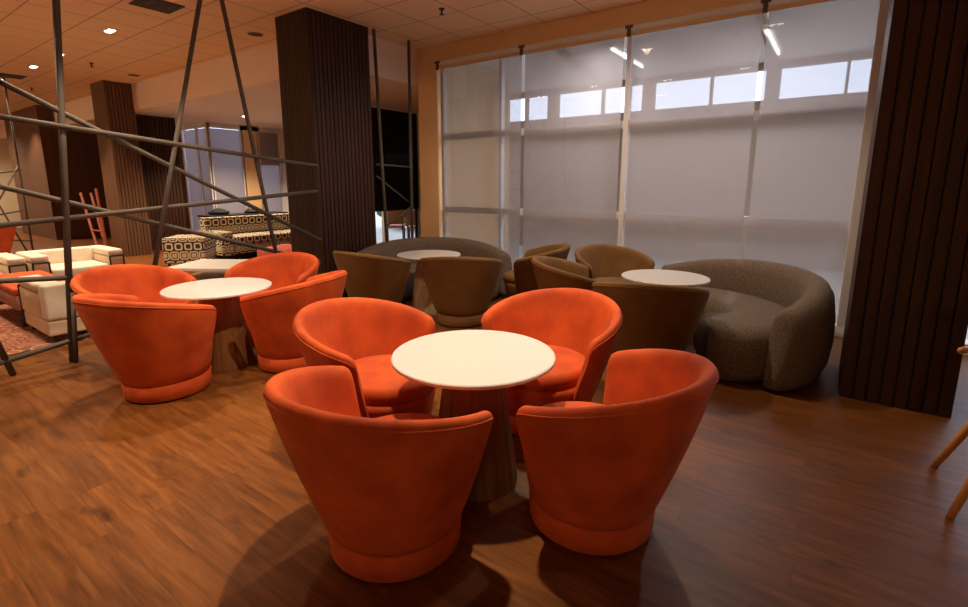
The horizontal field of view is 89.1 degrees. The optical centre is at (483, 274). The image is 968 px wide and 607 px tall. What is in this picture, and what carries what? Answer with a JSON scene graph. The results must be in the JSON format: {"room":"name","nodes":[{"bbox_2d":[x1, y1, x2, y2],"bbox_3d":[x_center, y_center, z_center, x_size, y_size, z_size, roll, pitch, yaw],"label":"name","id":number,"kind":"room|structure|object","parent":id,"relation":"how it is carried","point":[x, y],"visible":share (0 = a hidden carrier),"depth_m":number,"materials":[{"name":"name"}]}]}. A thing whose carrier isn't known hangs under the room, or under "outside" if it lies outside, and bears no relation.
{"room":"lounge","nodes":[
{"label":"lounge","id":0,"kind":"room"},
{"bbox_2d":[0,139,21,227],"bbox_3d":[-18.428,-2.789,13.662,0.200,3.500,11.200,7,13,35],"label":"wall","id":1,"kind":"structure","parent":0,"point":[9,201],"depth_m":16.66,"materials":[{"name":"beige paint"}]},
{"bbox_2d":[4,105,110,239],"bbox_3d":[-12.352,-2.977,14.673,3.280,3.500,1.850,7,13,35],"label":"wall panel","id":2,"kind":"object","parent":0,"point":[37,146],"visible":0.57,"depth_m":13.58,"materials":[{"name":"brown wood"}]},
{"bbox_2d":[90,80,152,256],"bbox_3d":[-7.618,-2.176,10.361,0.714,3.500,0.494,7,13,35],"label":"column","id":3,"kind":"structure","parent":0,"point":[113,106],"depth_m":10.14,"materials":[{"name":"black wood"}]},
{"bbox_2d":[136,114,186,250],"bbox_3d":[-7.498,-2.073,11.231,0.294,2.980,0.994,7,13,35],"label":"wall","id":4,"kind":"structure","parent":0,"point":[155,174],"depth_m":11.16,"materials":[{"name":"black"}]},
{"bbox_2d":[178,130,190,233],"bbox_3d":[-11.539,-2.867,15.508,8.870,2.980,0.400,7,13,35],"label":"wall","id":5,"kind":"structure","parent":0,"point":[180,153],"depth_m":13.06,"materials":[{"name":"beige paint"}]},
{"bbox_2d":[241,126,276,208],"bbox_3d":[-6.002,-2.471,13.374,0.060,2.980,1.020,7,13,35],"label":"wall","id":6,"kind":"structure","parent":0,"point":[253,188],"depth_m":13.04,"materials":[{"name":"beige paint"}]},
{"bbox_2d":[180,122,284,229],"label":"window","id":7,"kind":"structure","parent":6,"relation":"in","point":[207,125],"depth_m":12.65,"materials":[{"name":"white paint"}]},
{"bbox_2d":[183,128,212,230],"bbox_3d":[-7.311,-2.409,12.653,1.220,2.580,0.015,7,13,35],"label":"roller blind","id":8,"kind":"object","parent":7,"relation":"attached to","point":[189,135],"visible":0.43,"depth_m":12.66,"materials":[{"name":"grey fabric"}]},
{"bbox_2d":[210,128,245,212],"bbox_3d":[-6.535,-2.404,12.630,0.015,2.580,0.760,7,13,35],"label":"roller blind","id":9,"kind":"object","parent":7,"relation":"attached to","point":[228,170],"visible":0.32,"depth_m":12.57,"materials":[{"name":"white fabric"}]},
{"bbox_2d":[259,132,282,211],"bbox_3d":[-5.852,-2.573,13.540,0.015,2.580,0.560,7,13,35],"label":"roller blind","id":10,"kind":"object","parent":7,"relation":"attached to","point":[268,142],"visible":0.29,"depth_m":13.50,"materials":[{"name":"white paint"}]},
{"bbox_2d":[0,0,650,121],"bbox_3d":[-6.647,-2.995,4.851,29.400,0.120,11.300,7,13,35],"label":"ceiling","id":11,"kind":"structure","parent":0,"point":[148,43],"depth_m":6.41,"materials":[{"name":"tile"}]},
{"bbox_2d":[0,73,26,78],"bbox_3d":[-8.944,-3.748,9.275,0.420,0.014,0.420,7,13,35],"label":"ceiling vent","id":12,"kind":"object","parent":11,"relation":"in","point":[12,76],"visible":1,"depth_m":9.27,"materials":[{"name":"black metal"}]},
{"bbox_2d":[27,65,39,67],"bbox_3d":[-7.799,-3.605,8.517,0.240,0.016,0.130,7,13,35],"label":"recessed light","id":13,"kind":"object","parent":11,"relation":"in","point":[29,66],"visible":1,"depth_m":8.49,"materials":[{"name":"white paint"}]},
{"bbox_2d":[101,27,118,33],"bbox_3d":[-4.954,-3.233,6.513,0.240,0.016,0.130,7,13,35],"label":"recessed light","id":14,"kind":"object","parent":11,"relation":"in","point":[107,30],"visible":1,"depth_m":6.49,"materials":[{"name":"white paint"}]},
{"bbox_2d":[126,74,140,76],"bbox_3d":[-6.554,-3.738,9.212,0.230,0.010,0.230,7,13,35],"label":"ceiling speaker","id":15,"kind":"object","parent":11,"relation":"attached to","point":[134,75],"visible":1,"depth_m":9.21,"materials":[{"name":"beige paint"}]},
{"bbox_2d":[128,0,184,13],"bbox_3d":[-3.717,-3.064,5.593,0.420,0.014,0.420,7,13,35],"label":"ceiling vent","id":16,"kind":"object","parent":11,"relation":"in","point":[162,6],"visible":1,"depth_m":5.59,"materials":[{"name":"black metal"}]},
{"bbox_2d":[246,31,264,36],"bbox_3d":[-3.105,-3.269,6.686,0.230,0.010,0.230,7,13,35],"label":"ceiling speaker","id":17,"kind":"object","parent":11,"relation":"attached to","point":[255,34],"visible":1,"depth_m":6.68,"materials":[{"name":"beige paint"}]},
{"bbox_2d":[248,32,262,36],"bbox_3d":[-3.105,-3.267,6.686,0.190,0.006,0.190,7,13,35],"label":"grille","id":18,"kind":"object","parent":17,"relation":"attached to","point":[256,34],"depth_m":6.68,"materials":[{"name":"brown metal"}]},
{"bbox_2d":[275,7,376,297],"bbox_3d":[-2.035,-1.466,6.531,0.629,3.500,0.924,7,13,35],"label":"column","id":19,"kind":"structure","parent":0,"point":[324,69],"depth_m":6.19,"materials":[{"name":"black wood"}]},
{"bbox_2d":[279,113,420,241],"bbox_3d":[-2.651,-2.173,11.769,7.290,2.980,0.130,7,13,35],"label":"wall","id":20,"kind":"structure","parent":0,"point":[281,138],"depth_m":11.76,"materials":[{"name":"white paint"}]},
{"bbox_2d":[371,107,418,211],"bbox_3d":[-2.100,-2.297,9.873,0.020,2.025,2.218,7,13,35],"label":"roller blind","id":21,"kind":"object","parent":20,"relation":"attached to","point":[394,124],"visible":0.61,"depth_m":10.21,"materials":[{"name":"grey"}]},
{"bbox_2d":[413,113,417,237],"bbox_3d":[-2.142,-1.837,9.960,0.040,2.980,2.230,7,13,35],"label":"window","id":22,"kind":"structure","parent":20,"relation":"in","point":[415,210],"depth_m":10.96,"materials":[{"name":"glass"}]},
{"bbox_2d":[0,228,967,606],"bbox_3d":[-6.016,0.403,6.379,29.400,0.120,13.470,7,13,35],"label":"floor","id":23,"kind":"structure","parent":0,"point":[809,495],"depth_m":2.26,"materials":[{"name":"brown wood"}]},
{"bbox_2d":[0,227,15,253],"bbox_3d":[-9.036,-0.541,8.955,0.808,0.794,0.900,3,11,15],"label":"tub chair","id":24,"kind":"object","parent":23,"relation":"on","point":[7,235],"visible":0.55,"depth_m":8.98,"materials":[{"name":"orange fabric"}]},
{"bbox_2d":[0,77,33,250],"bbox_3d":[-9.376,-1.990,9.372,0.032,3.499,0.857,7,13,35],"label":"screen","id":25,"kind":"object","parent":23,"relation":"on","point":[6,93],"visible":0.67,"depth_m":9.63,"materials":[{"name":"brown metal"}]},
{"bbox_2d":[0,301,90,355],"bbox_3d":[-5.540,0.506,5.457,3.450,0.011,3.320,7,13,35],"label":"rug","id":26,"kind":"object","parent":23,"relation":"on","point":[15,338],"visible":0.06,"depth_m":4.91,"materials":[{"name":"fabric"}]},
{"bbox_2d":[0,253,28,273],"bbox_3d":[-6.479,0.083,6.163,0.846,0.562,1.021,7,13,35],"label":"armchair","id":27,"kind":"object","parent":26,"relation":"on","point":[9,263],"visible":0.48,"depth_m":6.26,"materials":[{"name":"beige leather"}]},
{"bbox_2d":[0,270,64,326],"bbox_3d":[-5.222,0.247,5.678,1.300,0.416,0.520,7,13,35],"label":"upholstered bench","id":28,"kind":"object","parent":26,"relation":"on","point":[9,295],"visible":0.38,"depth_m":5.30,"materials":[{"name":"orange fabric"}]},
{"bbox_2d":[0,270,64,295],"bbox_3d":[-5.222,0.076,5.646,1.300,0.070,0.520,7,13,35],"label":"cushion","id":29,"kind":"object","parent":28,"relation":"on","point":[10,289],"depth_m":5.71,"materials":[{"name":"orange fabric"}]},
{"bbox_2d":[17,274,86,342],"bbox_3d":[-4.124,0.258,5.218,0.846,0.562,1.021,7,13,35],"label":"armchair","id":30,"kind":"object","parent":26,"relation":"on","point":[43,303],"visible":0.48,"depth_m":4.67,"materials":[{"name":"beige leather"}]},
{"bbox_2d":[37,281,78,320],"bbox_3d":[-3.849,0.189,5.004,0.168,0.347,1.000,7,13,35],"label":"cushion","id":31,"kind":"object","parent":30,"relation":"on","point":[51,296],"depth_m":4.62,"materials":[{"name":"beige leather"}]},
{"bbox_2d":[15,245,124,275],"bbox_3d":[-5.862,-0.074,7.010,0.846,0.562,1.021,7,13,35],"label":"sofa","id":32,"kind":"object","parent":26,"relation":"on","point":[51,261],"visible":0.45,"depth_m":7.03,"materials":[{"name":"beige leather"}]},
{"bbox_2d":[15,245,102,263],"bbox_3d":[-6.137,-0.216,7.185,0.168,0.347,1.000,7,13,35],"label":"cushion","id":33,"kind":"object","parent":32,"relation":"on","point":[83,253],"depth_m":7.19,"materials":[{"name":"beige leather"}]},
{"bbox_2d":[50,260,108,275],"bbox_3d":[-5.803,-0.076,6.967,0.650,0.152,0.650,7,13,35],"label":"seat cushion","id":34,"kind":"object","parent":32,"relation":"on","point":[57,268],"depth_m":6.87,"materials":[{"name":"beige leather"}]},
{"bbox_2d":[79,188,107,245],"bbox_3d":[-8.461,-1.171,10.715,0.973,1.412,0.176,7,13,35],"label":"wooden stand","id":35,"kind":"object","parent":23,"relation":"on","point":[100,221],"visible":0.74,"depth_m":10.71,"materials":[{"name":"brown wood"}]},
{"bbox_2d":[70,264,196,303],"bbox_3d":[-2.957,0.336,4.232,0.808,0.794,0.900,4,11,20],"label":"tub chair","id":36,"kind":"object","parent":23,"relation":"on","point":[145,282],"visible":0.24,"depth_m":4.43,"materials":[{"name":"orange fabric"}]},
{"bbox_2d":[71,293,216,402],"bbox_3d":[-2.362,0.469,3.514,0.900,0.794,0.808,4,11,21],"label":"tub chair","id":37,"kind":"object","parent":23,"relation":"on","point":[157,352],"visible":1,"depth_m":3.28,"materials":[{"name":"orange fabric"}]},
{"bbox_2d":[123,342,212,386],"bbox_3d":[-2.334,0.612,3.610,0.616,0.211,0.616,4,11,21],"label":"tub","id":38,"kind":"object","parent":37,"relation":"in","point":[170,370],"depth_m":3.35,"materials":[{"name":"orange fabric"}]},
{"bbox_2d":[162,234,216,266],"bbox_3d":[-5.418,-0.445,9.095,0.680,0.554,0.680,-2,11,-12],"label":"patterned ottoman","id":39,"kind":"object","parent":23,"relation":"on","point":[181,249],"visible":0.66,"depth_m":8.78,"materials":[{"name":"fabric"}]},
{"bbox_2d":[0,0,413,375],"bbox_3d":[-2.509,-1.233,5.294,0.120,3.499,5.019,7,13,35],"label":"screen","id":40,"kind":"object","parent":23,"relation":"on","point":[73,338],"visible":0.83,"depth_m":4.48,"materials":[{"name":"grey metal"}]},
{"bbox_2d":[169,259,248,280],"bbox_3d":[-3.884,0.013,7.149,0.960,0.364,0.840,1,11,4],"label":"coffee table","id":41,"kind":"object","parent":23,"relation":"on","point":[210,268],"visible":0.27,"depth_m":7.04,"materials":[{"name":"white paint"}]},
{"bbox_2d":[191,271,224,280],"bbox_3d":[-3.884,0.031,7.153,0.920,0.030,0.800,1,11,4],"label":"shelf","id":42,"kind":"object","parent":41,"relation":"attached to","point":[203,275],"depth_m":7.20,"materials":[{"name":"brown wood"}]},
{"bbox_2d":[160,277,271,373],"bbox_3d":[-2.184,0.423,4.103,0.810,0.669,0.810,7,13,35],"label":"round table","id":43,"kind":"object","parent":23,"relation":"on","point":[232,350],"visible":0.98,"depth_m":3.98,"materials":[{"name":"white laminate"}]},
{"bbox_2d":[197,211,287,222],"bbox_3d":[-5.447,-0.994,11.292,0.540,0.834,1.840,7,13,35],"label":"base cabinet","id":44,"kind":"object","parent":23,"relation":"on","point":[271,212],"visible":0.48,"depth_m":10.90,"materials":[{"name":"brown wood"}]},
{"bbox_2d":[197,211,287,216],"bbox_3d":[-5.447,-1.387,11.219,0.540,0.035,1.840,7,13,35],"label":"countertop","id":45,"kind":"structure","parent":44,"relation":"on","point":[272,212],"depth_m":10.94,"materials":[{"name":"black metal"}]},
{"bbox_2d":[208,208,229,214],"bbox_3d":[-5.773,-1.384,10.706,0.312,0.144,0.414,7,13,35],"label":"bundle","id":46,"kind":"object","parent":45,"relation":"on","point":[217,211],"visible":0.96,"depth_m":10.63,"materials":[{"name":"black fabric"}]},
{"bbox_2d":[244,208,258,212],"bbox_3d":[-5.338,-1.479,11.312,0.318,0.110,0.318,7,13,35],"label":"bundle","id":47,"kind":"object","parent":45,"relation":"on","point":[249,210],"visible":0.81,"depth_m":11.22,"materials":[{"name":"black fabric"}]},
{"bbox_2d":[199,213,290,258],"bbox_3d":[-4.740,-0.895,10.795,0.940,0.819,2.480,7,13,35],"label":"patterned sofa","id":48,"kind":"object","parent":23,"relation":"on","point":[252,229],"visible":0.49,"depth_m":10.28,"materials":[{"name":"fabric"}]},
{"bbox_2d":[233,229,290,244],"bbox_3d":[-4.565,-0.870,10.822,0.680,0.158,2.240,7,13,35],"label":"seat cushion","id":49,"kind":"object","parent":48,"relation":"on","point":[258,236],"depth_m":10.42,"materials":[{"name":"fabric"}]},
{"bbox_2d":[224,252,319,344],"bbox_3d":[-2.061,0.215,4.881,0.900,0.794,0.808,3,11,13],"label":"tub chair","id":50,"kind":"object","parent":23,"relation":"on","point":[283,269],"visible":0.3,"depth_m":5.10,"materials":[{"name":"orange fabric"}]},
{"bbox_2d":[257,244,291,256],"bbox_3d":[-3.330,-0.264,8.408,0.720,0.449,0.720,3,11,15],"label":"pouf","id":51,"kind":"object","parent":23,"relation":"on","point":[283,247],"visible":0.23,"depth_m":8.11,"materials":[{"name":"pink fabric"}]},
{"bbox_2d":[240,270,347,372],"bbox_3d":[-1.548,0.359,4.104,0.808,0.794,0.900,3,11,15],"label":"tub chair","id":52,"kind":"object","parent":23,"relation":"on","point":[269,316],"visible":0.67,"depth_m":3.77,"materials":[{"name":"orange fabric"}]},
{"bbox_2d":[252,337,302,358],"bbox_3d":[-1.619,0.512,4.153,0.616,0.211,0.616,3,11,15],"label":"tub","id":53,"kind":"object","parent":52,"relation":"in","point":[281,347],"depth_m":3.86,"materials":[{"name":"orange fabric"}]},
{"bbox_2d":[292,297,435,417],"bbox_3d":[-0.662,0.580,2.917,0.808,0.794,0.900,5,11,23],"label":"tub chair","id":54,"kind":"object","parent":23,"relation":"on","point":[361,335],"visible":0.57,"depth_m":2.97,"materials":[{"name":"orange fabric"}]},
{"bbox_2d":[354,354,434,404],"bbox_3d":[-0.574,0.598,2.881,0.615,0.113,0.570,5,11,23],"label":"seat cushion","id":55,"kind":"object","parent":54,"relation":"on","point":[381,384],"depth_m":2.69,"materials":[{"name":"orange fabric"}]},
{"bbox_2d":[366,387,435,417],"bbox_3d":[-0.595,0.741,2.917,0.616,0.211,0.616,5,11,23],"label":"tub","id":56,"kind":"object","parent":54,"relation":"in","point":[423,403],"depth_m":2.65,"materials":[{"name":"orange fabric"}]},
{"bbox_2d":[332,251,410,303],"bbox_3d":[-1.274,0.081,5.606,0.900,0.794,0.808,7,13,33],"label":"tub chair","id":57,"kind":"object","parent":23,"relation":"on","point":[368,276],"visible":0.69,"depth_m":5.29,"materials":[{"name":"brown fabric"}]},
{"bbox_2d":[262,366,493,582],"bbox_3d":[-0.418,0.750,1.997,0.900,0.794,0.808,7,13,34],"label":"tub chair","id":58,"kind":"object","parent":23,"relation":"on","point":[390,493],"visible":1,"depth_m":1.72,"materials":[{"name":"orange fabric"}]},
{"bbox_2d":[338,533,446,556],"bbox_3d":[-0.376,0.895,2.086,0.616,0.211,0.616,7,13,34],"label":"tub","id":59,"kind":"object","parent":58,"relation":"in","point":[353,544],"depth_m":1.81,"materials":[{"name":"orange fabric"}]},
{"bbox_2d":[376,413,442,419],"bbox_3d":[-0.363,0.747,2.077,0.570,0.113,0.615,7,13,34],"label":"seat cushion","id":60,"kind":"object","parent":58,"relation":"on","point":[402,416],"depth_m":2.29,"materials":[{"name":"orange fabric"}]},
{"bbox_2d":[397,250,460,314],"bbox_3d":[-0.650,0.088,5.870,0.750,0.684,0.750,7,13,35],"label":"round table","id":61,"kind":"object","parent":23,"relation":"on","point":[421,300],"visible":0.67,"depth_m":5.72,"materials":[{"name":"white paint"}]},
{"bbox_2d":[348,237,511,300],"bbox_3d":[-0.718,-0.095,6.668,2.182,0.750,1.056,-1,11,-7],"label":"curved sofa","id":62,"kind":"object","parent":23,"relation":"on","point":[465,247],"visible":0.23,"depth_m":6.73,"materials":[{"name":"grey fabric"}]},
{"bbox_2d":[419,256,502,327],"bbox_3d":[-0.250,0.139,5.295,0.900,0.794,0.811,1,11,4],"label":"tub chair","id":63,"kind":"object","parent":23,"relation":"on","point":[461,290],"visible":0.99,"depth_m":5.04,"materials":[{"name":"brown fabric"}]},
{"bbox_2d":[438,311,485,316],"bbox_3d":[-0.245,0.281,5.398,0.616,0.211,0.616,1,11,4],"label":"tub","id":64,"kind":"object","parent":63,"relation":"in","point":[440,313],"depth_m":5.16,"materials":[{"name":"brown fabric"}]},
{"bbox_2d":[391,330,555,502],"bbox_3d":[-0.052,0.718,2.512,0.810,0.669,0.810,7,13,35],"label":"round table","id":65,"kind":"object","parent":23,"relation":"on","point":[473,369],"visible":0.9,"depth_m":2.37,"materials":[{"name":"white paint"}]},
{"bbox_2d":[503,243,570,297],"bbox_3d":[0.628,0.015,5.961,0.808,0.794,0.900,3,11,13],"label":"tub chair","id":66,"kind":"object","parent":23,"relation":"on","point":[522,279],"visible":0.52,"depth_m":5.65,"materials":[{"name":"brown fabric"}]},
{"bbox_2d":[503,270,514,283],"bbox_3d":[0.534,0.022,5.985,0.615,0.113,0.570,3,11,13],"label":"seat cushion","id":67,"kind":"object","parent":66,"relation":"on","point":[508,277],"depth_m":5.86,"materials":[{"name":"brown fabric"}]},
{"bbox_2d":[504,281,516,297],"bbox_3d":[0.556,0.168,6.007,0.616,0.211,0.616,3,11,13],"label":"tub","id":68,"kind":"object","parent":66,"relation":"in","point":[510,286],"depth_m":5.83,"materials":[{"name":"brown fabric"}]},
{"bbox_2d":[481,288,622,436],"bbox_3d":[0.421,0.539,3.138,0.900,0.794,0.808,9,14,41],"label":"tub chair","id":69,"kind":"object","parent":23,"relation":"on","point":[581,327],"visible":0.64,"depth_m":3.21,"materials":[{"name":"orange fabric"}]},
{"bbox_2d":[505,385,575,416],"bbox_3d":[0.372,0.705,3.113,0.616,0.211,0.616,9,14,41],"label":"tub","id":70,"kind":"object","parent":69,"relation":"in","point":[518,396],"depth_m":2.82,"materials":[{"name":"orange fabric"}]},
{"bbox_2d":[513,345,584,390],"bbox_3d":[0.357,0.563,3.069,0.570,0.113,0.615,9,14,41],"label":"seat cushion","id":71,"kind":"object","parent":69,"relation":"on","point":[564,376],"depth_m":2.84,"materials":[{"name":"orange fabric"}]},
{"bbox_2d":[531,256,597,290],"bbox_3d":[0.862,0.227,4.820,0.811,0.794,0.900,1,11,5],"label":"tub chair","id":72,"kind":"object","parent":23,"relation":"on","point":[550,272],"visible":0.33,"depth_m":4.54,"materials":[{"name":"brown fabric"}]},
{"bbox_2d":[574,244,654,282],"bbox_3d":[1.444,0.089,5.562,0.900,0.794,0.811,-4,11,-19],"label":"tub chair","id":73,"kind":"object","parent":23,"relation":"on","point":[604,262],"visible":0.38,"depth_m":5.77,"materials":[{"name":"brown fabric"}]},
{"bbox_2d":[595,277,633,282],"bbox_3d":[1.476,0.117,5.473,0.570,0.113,0.615,-4,11,-19],"label":"seat cushion","id":74,"kind":"object","parent":73,"relation":"on","point":[601,279],"depth_m":5.53,"materials":[{"name":"brown fabric"}]},
{"bbox_2d":[516,349,718,555],"bbox_3d":[0.542,0.723,2.147,0.808,0.794,0.900,9,14,39],"label":"tub chair","id":75,"kind":"object","parent":23,"relation":"on","point":[598,475],"visible":1,"depth_m":1.87,"materials":[{"name":"orange fabric"}]},
{"bbox_2d":[541,401,603,406],"bbox_3d":[0.469,0.723,2.209,0.615,0.113,0.570,9,14,39],"label":"seat cushion","id":76,"kind":"object","parent":75,"relation":"on","point":[567,403],"depth_m":2.41,"materials":[{"name":"orange fabric"}]},
{"bbox_2d":[523,452,647,530],"bbox_3d":[0.486,0.870,2.222,0.616,0.211,0.616,9,14,39],"label":"tub","id":77,"kind":"object","parent":75,"relation":"in","point":[595,511],"depth_m":1.94,"materials":[{"name":"orange fabric"}]},
{"bbox_2d":[592,282,710,356],"bbox_3d":[1.306,0.388,3.949,0.900,0.794,0.808,4,11,18],"label":"tub chair","id":78,"kind":"object","parent":23,"relation":"on","point":[655,316],"visible":0.63,"depth_m":3.63,"materials":[{"name":"brown fabric"}]},
{"bbox_2d":[621,269,710,351],"bbox_3d":[1.618,0.348,4.466,0.750,0.684,0.750,7,13,35],"label":"round table","id":79,"kind":"object","parent":23,"relation":"on","point":[644,276],"visible":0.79,"depth_m":4.35,"materials":[{"name":"white laminate"}]},
{"bbox_2d":[661,259,835,390],"bbox_3d":[2.380,0.296,4.560,1.197,0.750,2.267,0,11,2],"label":"curved sofa","id":80,"kind":"object","parent":23,"relation":"on","point":[773,323],"visible":0.74,"depth_m":3.74,"materials":[{"name":"grey fabric"}]},
{"bbox_2d":[930,346,967,519],"bbox_3d":[2.528,0.731,2.197,0.656,0.771,0.684,7,13,35],"label":"wooden chair","id":81,"kind":"object","parent":23,"relation":"on","point":[962,495],"visible":1,"depth_m":2.48,"materials":[{"name":"brown wood"}]},
{"bbox_2d":[417,0,760,236],"bbox_3d":[4.332,-1.267,5.460,11.480,3.500,2.350,7,13,35],"label":"wall","id":82,"kind":"structure","parent":0,"point":[429,78],"depth_m":6.93,"materials":[{"name":"beige paint"}]},
{"bbox_2d":[0,35,418,138],"bbox_3d":[-7.973,-4.221,12.940,17.720,0.620,3.850,7,13,35],"label":"bulkhead","id":83,"kind":"object","parent":82,"relation":"attached to","point":[213,95],"depth_m":8.59,"materials":[{"name":"paint"}]},
{"bbox_2d":[439,0,833,245],"bbox_3d":[2.716,-1.181,5.296,8.285,3.190,0.180,7,13,35],"label":"window","id":84,"kind":"structure","parent":82,"relation":"in","point":[623,124],"depth_m":5.83,"materials":[{"name":"white paint"}]},
{"bbox_2d":[435,51,521,269],"bbox_3d":[-0.101,-1.541,7.209,1.497,3.170,0.091,7,13,35],"label":"roller blind","id":85,"kind":"object","parent":84,"relation":"attached to","point":[481,101],"visible":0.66,"depth_m":7.13,"materials":[{"name":"grey fabric"}]},
{"bbox_2d":[518,32,626,261],"bbox_3d":[1.060,-1.389,6.391,1.432,3.170,0.091,7,13,35],"label":"roller blind","id":86,"kind":"object","parent":84,"relation":"attached to","point":[573,94],"visible":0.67,"depth_m":6.31,"materials":[{"name":"grey fabric"}]},
{"bbox_2d":[622,7,762,268],"bbox_3d":[2.224,-1.237,5.571,1.417,3.170,0.091,7,13,35],"label":"roller blind","id":87,"kind":"object","parent":84,"relation":"attached to","point":[693,87],"visible":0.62,"depth_m":5.49,"materials":[{"name":"grey fabric"}]},
{"bbox_2d":[745,0,879,323],"bbox_3d":[3.159,-1.115,4.912,0.967,3.170,0.091,7,13,35],"label":"roller blind","id":88,"kind":"object","parent":84,"relation":"attached to","point":[818,59],"visible":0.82,"depth_m":4.85,"materials":[{"name":"grey fabric"}]},
{"bbox_2d":[836,0,889,326],"bbox_3d":[3.598,-1.005,4.625,0.140,3.290,0.098,7,13,35],"label":"trim","id":89,"kind":"structure","parent":82,"relation":"attached to","point":[884,4],"depth_m":4.59,"materials":[{"name":"white paint"}]},
{"bbox_2d":[834,324,967,354],"bbox_3d":[2.716,0.437,5.596,8.300,0.100,0.200,7,13,35],"label":"baseboard","id":90,"kind":"structure","parent":82,"relation":"attached to","point":[839,331],"depth_m":4.89,"materials":[{"name":"white paint"}]},
{"bbox_2d":[519,62,763,258],"bbox_3d":[3.154,-2.345,10.504,11.820,3.820,0.240,7,13,35],"label":"wall","id":91,"kind":"structure","parent":0,"point":[760,65],"depth_m":9.46,"materials":[{"name":"paint"}]},
{"bbox_2d":[762,13,767,46],"bbox_3d":[2.416,-3.932,7.957,8.120,0.770,4.300,7,13,35],"label":"trim","id":92,"kind":"structure","parent":91,"relation":"attached to","point":[765,17],"depth_m":7.21,"materials":[{"name":"paint"}]},
{"bbox_2d":[521,12,768,91],"bbox_3d":[1.885,-4.106,8.375,11.800,0.820,4.600,7,13,35],"label":"ceiling","id":93,"kind":"structure","parent":0,"point":[762,45],"depth_m":9.25,"materials":[{"name":"white paint"}]},
{"bbox_2d":[623,48,626,58],"bbox_3d":[1.960,-3.429,6.600,0.100,1.025,1.250,7,13,35],"label":"lamp","id":94,"kind":"object","parent":93,"relation":"hanging from","point":[625,50],"visible":0.02,"depth_m":6.49,"materials":[{"name":"white paint"}]},
{"bbox_2d":[762,24,767,37],"bbox_3d":[3.509,-3.294,5.872,0.100,1.025,1.250,7,13,35],"label":"lamp","id":95,"kind":"object","parent":93,"relation":"hanging from","point":[764,28],"visible":0.09,"depth_m":5.48,"materials":[{"name":"white paint"}]},
{"bbox_2d":[839,0,967,417],"bbox_3d":[3.014,-0.876,3.353,0.595,3.500,0.770,7,13,35],"label":"column","id":96,"kind":"structure","parent":0,"point":[906,322],"depth_m":3.15,"materials":[{"name":"black wood"}]},
{"label":"outside","id":97,"kind":"structure","parent":0,"visible":0},
{"bbox_2d":[375,212,967,338],"bbox_3d":[9.360,-2.396,21.574,70.000,0.120,33.900,7,13,35],"label":"ground","id":98,"kind":"structure","parent":97,"point":[394,233],"depth_m":15.28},
{"bbox_2d":[376,210,406,228],"bbox_3d":[-0.918,-2.358,15.220,6.919,2.352,1.516,7,13,35],"label":"hedge","id":99,"kind":"object","parent":98,"relation":"on","point":[379,212],"visible":0.02,"depth_m":16.27,"materials":[{"name":"green plant"}]},
{"bbox_2d":[387,210,405,240],"bbox_3d":[-2.220,-1.217,12.285,0.500,0.909,0.515,-1,11,-4],"label":"cafe chair","id":100,"kind":"object","parent":98,"relation":"on","point":[391,215],"visible":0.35,"depth_m":12.02,"materials":[{"name":"brown wood"}]},
{"bbox_2d":[406,209,414,237],"bbox_3d":[-1.634,-1.172,12.042,0.500,0.909,0.515,-1,11,-4],"label":"cafe chair","id":101,"kind":"object","parent":98,"relation":"on","point":[408,220],"visible":0.25,"depth_m":11.76,"materials":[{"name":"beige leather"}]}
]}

